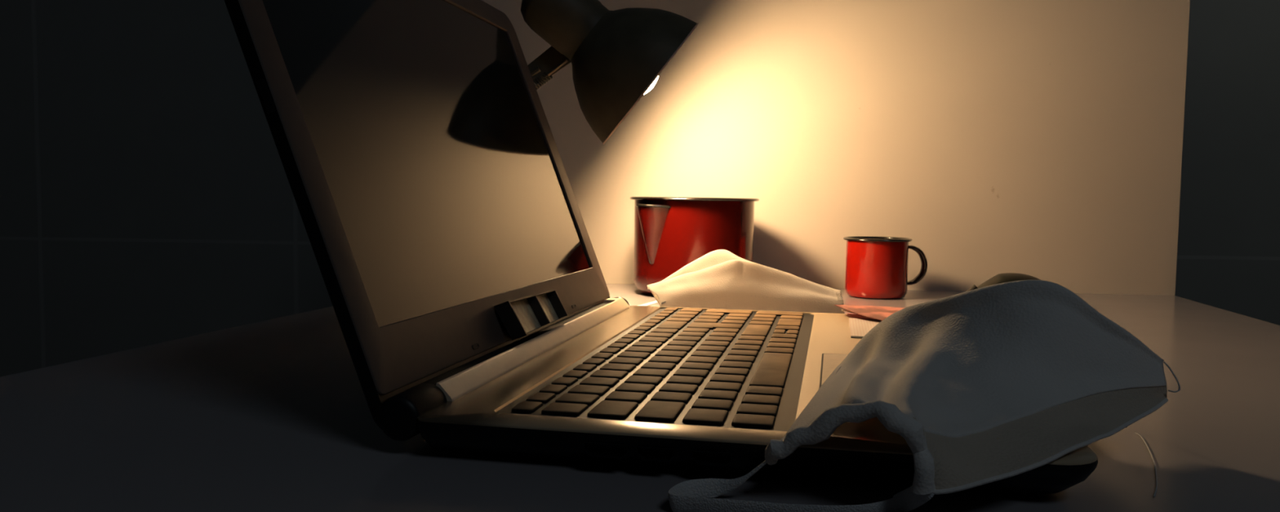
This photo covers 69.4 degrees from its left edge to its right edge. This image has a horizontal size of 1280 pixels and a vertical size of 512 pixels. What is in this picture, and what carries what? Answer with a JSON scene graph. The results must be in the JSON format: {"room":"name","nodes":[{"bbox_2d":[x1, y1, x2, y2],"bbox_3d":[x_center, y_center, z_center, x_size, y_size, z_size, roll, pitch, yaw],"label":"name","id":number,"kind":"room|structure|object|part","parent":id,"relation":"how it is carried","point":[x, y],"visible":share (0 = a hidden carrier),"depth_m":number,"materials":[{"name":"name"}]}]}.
{"room":"home office","nodes":[
{"label":"home office","id":0,"kind":"room"},
{"bbox_2d":[0,0,1279,377],"bbox_3d":[0.123,-0.391,1.903,5.000,2.247,0.042,1,4,3],"label":"wall","id":1,"kind":"structure","parent":0,"point":[147,197],"depth_m":1.95,"materials":[{"name":"paint"}]},
{"bbox_3d":[-0.205,0.821,0.659,4.800,0.020,4.800,2,4,12],"label":"floor","id":2,"kind":"structure","parent":0,"visible":0},
{"bbox_2d":[0,283,1279,511],"bbox_3d":[0.076,0.443,0.585,0.831,0.750,1.255,2,4,12],"label":"table","id":3,"kind":"object","parent":2,"relation":"on","point":[274,415],"visible":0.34,"depth_m":0.38,"materials":[{"name":"white laminate"}]},
{"bbox_2d":[520,0,698,144],"bbox_3d":[-0.098,-0.111,0.913,0.330,0.310,0.138,2,4,21],"label":"desk lamp","id":4,"kind":"object","parent":3,"relation":"on","point":[616,57],"visible":0.72,"depth_m":0.83,"materials":[{"name":"brown metal"}]},
{"bbox_3d":[-0.161,-0.132,0.894,0.144,0.099,0.016,2,4,16],"label":"arm","id":5,"kind":"part","parent":4,"relation":"part of"},
{"bbox_3d":[-0.077,-0.177,0.867,0.020,0.016,0.003,1,4,-1],"label":"bracket plate","id":6,"kind":"part","parent":4,"relation":"part of","materials":[{"name":"black metal"}]},
{"bbox_3d":[-0.004,-0.169,0.872,0.120,0.126,0.138,2,4,12],"label":"lamp shade","id":7,"kind":"part","parent":4,"relation":"part of","materials":[{"name":"black metal"}]},
{"bbox_3d":[-0.016,-0.181,0.869,0.069,0.064,0.050,2,4,12],"label":"bulb","id":8,"kind":"part","parent":4,"relation":"part of","materials":[{"name":"white glass"}]},
{"bbox_2d":[224,0,1097,493],"bbox_3d":[0.023,-0.053,0.528,0.357,0.247,0.392,2,4,12],"label":"laptop","id":9,"kind":"object","parent":3,"relation":"on","point":[418,151],"visible":0.97,"depth_m":0.44,"materials":[{"name":"silver plastic"}]},
{"bbox_3d":[-0.104,-0.061,0.554,0.097,0.239,0.383,2,4,12],"label":"lid","id":10,"kind":"part","parent":9,"relation":"part of","materials":[{"name":"black"}]},
{"bbox_2d":[493,288,568,340],"bbox_3d":[-0.061,0.032,0.540,0.019,0.021,0.084,2,4,12],"label":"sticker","id":11,"kind":"object","parent":9,"relation":"on","point":[521,317],"visible":1,"depth_m":0.53,"materials":[{"name":"black plastic"}]},
{"bbox_2d":[834,304,904,320],"bbox_3d":[0.182,0.041,0.688,0.074,0.006,0.074,2,4,12],"label":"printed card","id":12,"kind":"object","parent":9,"relation":"on","point":[879,313],"visible":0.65,"depth_m":0.69,"materials":[{"name":"pink paper"}]},
{"bbox_2d":[630,196,759,295],"bbox_3d":[0.058,-0.011,0.999,0.139,0.104,0.146,2,4,12],"label":"enamel pot","id":13,"kind":"object","parent":3,"relation":"on","point":[671,233],"visible":0.77,"depth_m":0.94,"materials":[{"name":"red metal"}]},
{"bbox_3d":[0.008,-0.020,0.948,0.021,0.063,0.043,-3,5,-45],"label":"spout","id":14,"kind":"part","parent":13,"relation":"part of","materials":[{"name":"red metal"}]},
{"bbox_2d":[640,248,854,313],"bbox_3d":[0.088,0.026,0.776,0.272,0.059,0.119,4,5,38],"label":"face mask","id":15,"kind":"object","parent":3,"relation":"on","point":[720,278],"visible":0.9,"depth_m":0.75,"materials":[{"name":"white fabric"}]},
{"bbox_2d":[481,0,1190,295],"bbox_3d":[0.190,-0.227,1.073,0.848,0.529,0.015,1,4,4],"label":"wall","id":16,"kind":"structure","parent":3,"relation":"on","point":[1042,140],"depth_m":1.06,"materials":[{"name":"white paint"}]},
{"bbox_2d":[843,235,927,298],"bbox_3d":[0.257,0.012,0.995,0.080,0.063,0.072,-2,5,-37],"label":"enamel mug","id":17,"kind":"object","parent":3,"relation":"on","point":[877,267],"visible":1,"depth_m":0.96,"materials":[{"name":"red metal"}]},
{"bbox_3d":[0.297,0.010,0.992,0.023,0.043,0.010,1,4,0],"label":"handle","id":18,"kind":"part","parent":17,"relation":"part of","materials":[{"name":"black metal"}]},
{"bbox_2d":[667,280,1180,511],"bbox_3d":[0.126,0.047,0.359,0.139,0.073,0.224,3,4,33],"label":"face mask","id":19,"kind":"object","parent":3,"relation":"on","point":[996,382],"visible":1,"depth_m":0.36,"materials":[{"name":"white fabric"}]},
{"bbox_3d":[0.120,0.039,0.370,0.135,0.058,0.187,4,5,41],"label":"mask panel","id":20,"kind":"part","parent":19,"relation":"part of","materials":[{"name":"white fabric"}]},
{"bbox_3d":[0.152,0.060,0.333,0.163,0.024,0.021,-2,5,-36],"label":"panel","id":21,"kind":"part","parent":19,"relation":"part of","materials":[{"name":"beige fabric"}]},
{"bbox_2d":[966,272,1040,291],"bbox_3d":[0.360,0.033,0.907,0.092,0.034,0.058,2,4,12],"label":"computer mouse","id":22,"kind":"object","parent":3,"relation":"on","point":[1006,277],"visible":0.27,"depth_m":0.90,"materials":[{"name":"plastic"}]}
]}

